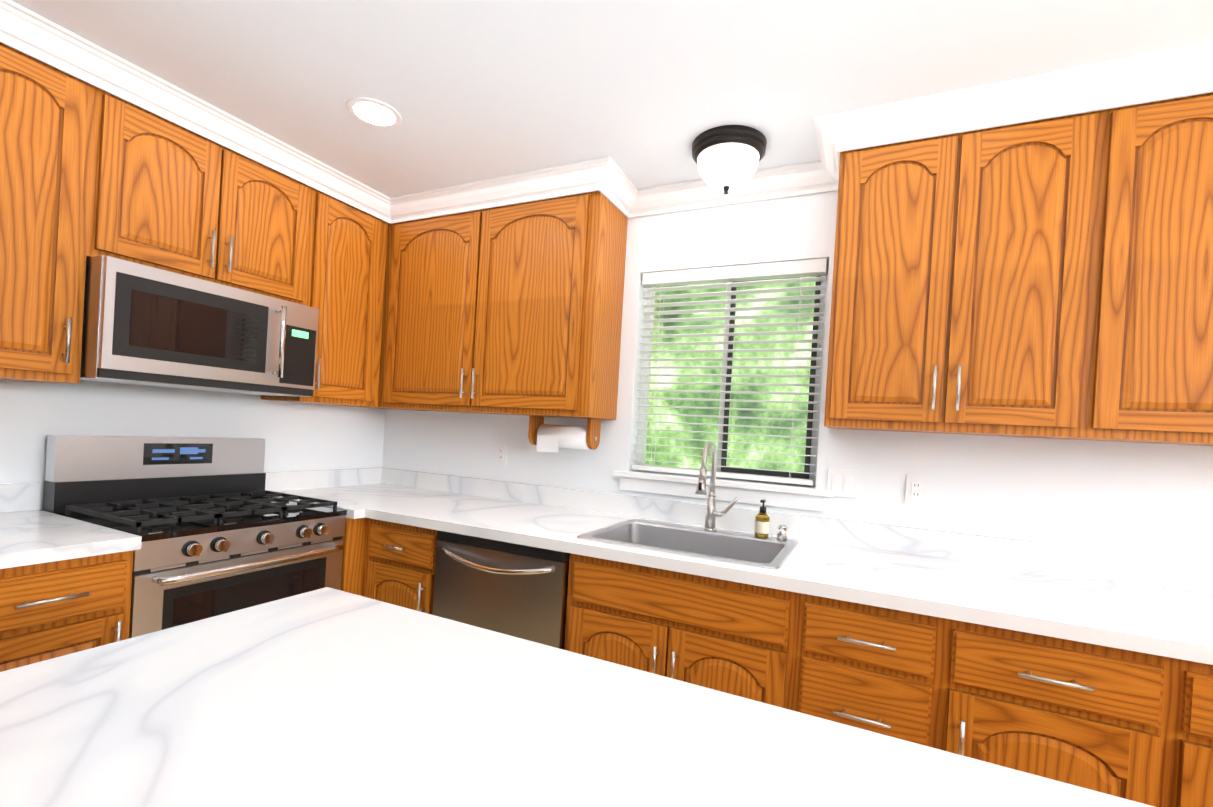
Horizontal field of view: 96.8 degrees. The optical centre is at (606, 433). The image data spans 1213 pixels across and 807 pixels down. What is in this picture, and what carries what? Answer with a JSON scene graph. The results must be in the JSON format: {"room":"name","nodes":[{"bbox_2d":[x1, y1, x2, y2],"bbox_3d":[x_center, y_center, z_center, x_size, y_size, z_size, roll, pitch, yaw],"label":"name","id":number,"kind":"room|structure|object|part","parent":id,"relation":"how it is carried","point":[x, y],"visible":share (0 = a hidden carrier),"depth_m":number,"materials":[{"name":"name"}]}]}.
{"room":"kitchen","nodes":[
{"label":"kitchen","id":0,"kind":"room"},
{"bbox_2d":[0,379,383,509],"bbox_3d":[-2.451,-0.074,1.512,0.150,2.520,4.350,3,0,26],"label":"wall","id":1,"kind":"structure","parent":0,"point":[298,436],"depth_m":2.42,"materials":[{"name":"white paint"}]},
{"bbox_2d":[0,43,103,383],"bbox_3d":[-2.014,-0.746,1.777,0.328,1.120,0.360,3,0,26],"label":"upper cabinet","id":2,"kind":"object","parent":1,"relation":"attached to","point":[87,170],"depth_m":1.77,"materials":[{"name":"brown wood"}]},
{"bbox_2d":[0,0,395,223],"bbox_3d":[-2.052,-1.260,1.158,0.088,0.099,4.068,3,0,26],"label":"crown molding","id":3,"kind":"structure","parent":1,"relation":"attached to","point":[23,30],"depth_m":2.01,"materials":[{"name":"white wood"}]},
{"bbox_2d":[96,91,319,306],"bbox_3d":[-1.746,-0.957,2.302,0.328,0.673,0.810,3,0,26],"label":"upper cabinet","id":4,"kind":"object","parent":1,"relation":"attached to","point":[175,199],"depth_m":2.17,"materials":[{"name":"brown wood"}]},
{"bbox_2d":[80,255,318,396],"bbox_3d":[-1.707,-0.402,2.270,0.482,0.422,0.794,3,0,26],"label":"microwave","id":5,"kind":"object","parent":4,"relation":"attached to","point":[144,325],"visible":1,"depth_m":2.07,"materials":[{"name":"silver metal"}]},
{"bbox_2d":[261,192,387,406],"bbox_3d":[-1.482,-0.721,2.874,0.328,1.120,0.460,3,0,26],"label":"upper cabinet","id":6,"kind":"object","parent":1,"relation":"attached to","point":[348,289],"depth_m":2.79,"materials":[{"name":"brown wood"}]},
{"bbox_2d":[11,0,1212,197],"bbox_3d":[0.855,-1.187,-0.070,7.350,0.100,4.700,3,0,26],"label":"ceiling","id":7,"kind":"structure","parent":0,"point":[643,93],"depth_m":1.74,"materials":[{"name":"white paint"}]},
{"bbox_2d":[346,97,401,127],"bbox_3d":[-0.901,-1.245,2.094,0.200,0.007,0.200,3,0,26],"label":"recessed light","id":8,"kind":"object","parent":7,"relation":"in","point":[374,112],"visible":1,"depth_m":2.08,"materials":[{"name":"white plastic"}]},
{"bbox_2d":[692,125,766,193],"bbox_3d":[0.490,-1.071,2.183,0.296,0.193,0.296,3,0,26],"label":"flush-mount ceiling light","id":9,"kind":"object","parent":7,"relation":"attached to","point":[726,158],"visible":1,"depth_m":2.09,"materials":[{"name":"white glass"}]},
{"bbox_2d":[380,191,1212,561],"bbox_3d":[1.839,0.172,1.950,7.500,2.520,0.150,3,0,26],"label":"wall","id":10,"kind":"structure","parent":0,"point":[1138,497],"depth_m":2.24,"materials":[{"name":"white paint"}]},
{"bbox_2d":[352,230,387,408],"bbox_3d":[-1.273,-0.711,3.211,0.410,1.120,0.328,3,0,26],"label":"upper cabinet","id":11,"kind":"object","parent":10,"relation":"attached to","point":[386,266],"depth_m":3.04,"materials":[{"name":"brown wood"}]},
{"bbox_2d":[495,443,506,464],"bbox_3d":[-0.595,0.114,3.042,0.072,0.116,0.008,3,0,26],"label":"outlet","id":12,"kind":"object","parent":10,"relation":"attached to","point":[501,453],"visible":1,"depth_m":3.04,"materials":[{"name":"white plastic"}]},
{"bbox_2d":[380,191,627,419],"bbox_3d":[-0.565,-0.668,2.867,1.281,1.120,0.328,3,0,26],"label":"upper cabinet","id":13,"kind":"object","parent":10,"relation":"attached to","point":[515,309],"depth_m":2.66,"materials":[{"name":"brown wood"}]},
{"bbox_2d":[528,415,600,452],"bbox_3d":[-0.216,0.007,2.748,0.365,0.184,0.118,3,0,26],"label":"paper towel holder","id":14,"kind":"object","parent":13,"relation":"attached to","point":[542,436],"visible":0.98,"depth_m":2.70,"materials":[{"name":"white paper"}]},
{"bbox_2d":[388,156,623,222],"bbox_3d":[-0.550,-1.181,2.647,1.294,0.099,0.100,3,0,26],"label":"crown molding","id":15,"kind":"structure","parent":10,"relation":"attached to","point":[603,175],"depth_m":2.59,"materials":[{"name":"white wood"}]},
{"bbox_2d":[613,263,832,511],"bbox_3d":[0.554,-0.238,2.555,1.020,1.095,0.170,3,0,26],"label":"window","id":16,"kind":"structure","parent":10,"relation":"in","point":[809,442],"depth_m":2.54,"materials":[{"name":"white plastic"}]},
{"bbox_2d":[632,258,826,484],"bbox_3d":[0.551,-0.291,2.543,0.856,0.986,0.058,3,0,26],"label":"window blinds","id":17,"kind":"object","parent":16,"relation":"attached to","point":[783,269],"visible":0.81,"depth_m":2.51,"materials":[{"name":"white plastic"}]},
{"bbox_2d":[613,160,839,217],"bbox_3d":[0.539,-1.117,2.465,1.004,0.099,0.106,3,0,26],"label":"crown molding","id":18,"kind":"structure","parent":10,"relation":"attached to","point":[796,179],"depth_m":2.48,"materials":[{"name":"white wood"}]},
{"bbox_2d":[827,469,857,497],"bbox_3d":[0.993,0.209,2.269,0.116,0.116,0.010,3,0,26],"label":"switch plate","id":19,"kind":"object","parent":10,"relation":"attached to","point":[841,483],"visible":0.94,"depth_m":2.27,"materials":[{"name":"white plastic"}]},
{"bbox_2d":[905,475,926,504],"bbox_3d":[1.237,0.224,2.151,0.072,0.116,0.008,3,0,26],"label":"outlet","id":20,"kind":"object","parent":10,"relation":"attached to","point":[916,489],"visible":1,"depth_m":2.15,"materials":[{"name":"white plastic"}]},
{"bbox_2d":[824,111,1099,439],"bbox_3d":[1.251,-0.562,1.984,0.756,1.114,0.328,3,0,26],"label":"upper cabinet","id":21,"kind":"object","parent":10,"relation":"attached to","point":[1051,278],"depth_m":1.82,"materials":[{"name":"brown wood"}]},
{"bbox_2d":[808,42,1212,167],"bbox_3d":[1.694,-1.046,1.556,2.048,0.099,0.100,3,0,26],"label":"crown molding","id":22,"kind":"structure","parent":10,"relation":"attached to","point":[1166,74],"depth_m":1.72,"materials":[{"name":"white wood"}]},
{"bbox_2d":[1080,92,1212,445],"bbox_3d":[1.930,-0.521,1.654,0.756,1.114,0.328,3,0,26],"label":"upper cabinet","id":23,"kind":"object","parent":10,"relation":"attached to","point":[1148,353],"depth_m":1.61,"materials":[{"name":"brown wood"}]},
{"bbox_3d":[0.704,1.429,-0.057,7.350,0.100,4.700,3,0,26],"label":"floor","id":24,"kind":"structure","parent":0,"visible":0},
{"bbox_2d":[0,550,133,671],"bbox_3d":[-1.925,0.777,1.684,0.733,0.878,0.398,3,0,26],"label":"base cabinet","id":25,"kind":"object","parent":24,"relation":"on","point":[49,610],"depth_m":1.55,"materials":[{"name":"brown wood"}]},
{"bbox_2d":[0,482,141,568],"bbox_3d":[-1.887,0.269,1.677,0.753,0.140,0.403,3,0,26],"label":"countertop","id":26,"kind":"structure","parent":25,"relation":"on","point":[29,535],"depth_m":1.67,"materials":[{"name":"stone"}]},
{"bbox_2d":[43,435,346,637],"bbox_3d":[-1.625,0.631,2.200,0.750,1.199,0.774,3,0,26],"label":"range","id":27,"kind":"object","parent":24,"relation":"on","point":[216,525],"visible":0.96,"depth_m":2.09,"materials":[{"name":"silver metal"}]},
{"bbox_2d":[341,518,359,593],"bbox_3d":[-1.330,0.805,2.935,0.713,0.878,0.810,3,0,26],"label":"base cabinet","id":28,"kind":"object","parent":24,"relation":"on","point":[350,573],"depth_m":2.44,"materials":[{"name":"brown wood"}]},
{"bbox_2d":[265,472,363,518],"bbox_3d":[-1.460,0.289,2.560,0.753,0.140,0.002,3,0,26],"label":"countertop","id":29,"kind":"structure","parent":28,"relation":"on","point":[346,495],"depth_m":2.86,"materials":[{"name":"stone"}]},
{"bbox_2d":[288,467,1212,664],"bbox_3d":[0.454,0.402,2.106,4.598,0.140,0.763,3,0,26],"label":"countertop","id":30,"kind":"structure","parent":28,"relation":"on","point":[1151,604],"depth_m":1.90,"materials":[{"name":"stone"}]},
{"bbox_2d":[577,519,797,568],"bbox_3d":[0.336,0.493,2.157,0.755,0.274,0.575,3,0,26],"label":"sink","id":31,"kind":"object","parent":30,"relation":"in","point":[741,548],"depth_m":2.29,"materials":[{"name":"silver metal"}]},
{"bbox_2d":[754,499,769,538],"bbox_3d":[0.658,0.357,2.270,0.059,0.158,0.060,3,0,26],"label":"soap dispenser","id":32,"kind":"object","parent":31,"relation":"on","point":[762,520],"visible":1,"depth_m":2.25,"materials":[{"name":"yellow glass"}]},
{"bbox_3d":[0.733,0.409,2.244,0.040,0.062,0.040,3,0,26],"label":"air gap cap","id":33,"kind":"part","parent":31,"relation":"part of","materials":[{"name":"silver metal"}]},
{"bbox_2d":[695,442,738,531],"bbox_3d":[0.467,0.230,2.262,0.144,0.389,0.227,3,0,26],"label":"faucet","id":34,"kind":"object","parent":30,"relation":"on","point":[712,513],"visible":1,"depth_m":2.34,"materials":[{"name":"silver metal"}]},
{"bbox_2d":[356,517,438,614],"bbox_3d":[-0.787,0.838,2.715,0.456,0.878,0.733,3,0,26],"label":"base cabinet","id":35,"kind":"object","parent":24,"relation":"on","point":[397,561],"depth_m":2.38,"materials":[{"name":"brown wood"}]},
{"bbox_2d":[433,531,569,649],"bbox_3d":[-0.321,0.868,2.427,0.628,0.875,0.746,3,0,26],"label":"dishwasher","id":36,"kind":"object","parent":24,"relation":"on","point":[515,590],"visible":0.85,"depth_m":2.12,"materials":[{"name":"silver metal"}]},
{"bbox_2d":[776,590,939,746],"bbox_3d":[0.919,0.941,1.886,0.487,0.878,0.733,3,0,26],"label":"base cabinet","id":37,"kind":"object","parent":24,"relation":"on","point":[866,667],"depth_m":1.57,"materials":[{"name":"brown wood"}]},
{"bbox_2d":[932,618,1171,806],"bbox_3d":[1.279,0.962,1.710,0.470,0.878,0.733,3,0,26],"label":"base cabinet","id":38,"kind":"object","parent":24,"relation":"on","point":[1132,725],"depth_m":1.37,"materials":[{"name":"brown wood"}]},
{"bbox_2d":[1164,658,1212,806],"bbox_3d":[1.993,1.005,1.363,1.120,0.878,0.733,3,0,26],"label":"base cabinet","id":39,"kind":"object","parent":24,"relation":"on","point":[1188,782],"depth_m":1.27,"materials":[{"name":"brown wood"}]},
{"bbox_3d":[0.405,0.922,-0.421,3.425,0.878,2.163,3,0,26],"label":"cabinet","id":40,"kind":"object","parent":24,"relation":"on","visible":0},
{"bbox_2d":[0,587,1153,806],"bbox_3d":[0.444,0.464,-0.465,3.565,0.040,2.200,3,0,26],"label":"countertop","id":41,"kind":"structure","parent":40,"relation":"on","point":[326,697],"depth_m":0.72,"materials":[{"name":"stone"}]},
{"label":"outside","id":42,"kind":"structure","parent":0,"visible":0},
{"bbox_2d":[645,276,815,471],"bbox_3d":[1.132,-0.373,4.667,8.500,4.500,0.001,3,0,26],"label":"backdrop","id":43,"kind":"structure","parent":42,"point":[785,441],"depth_m":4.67,"materials":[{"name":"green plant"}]}
]}

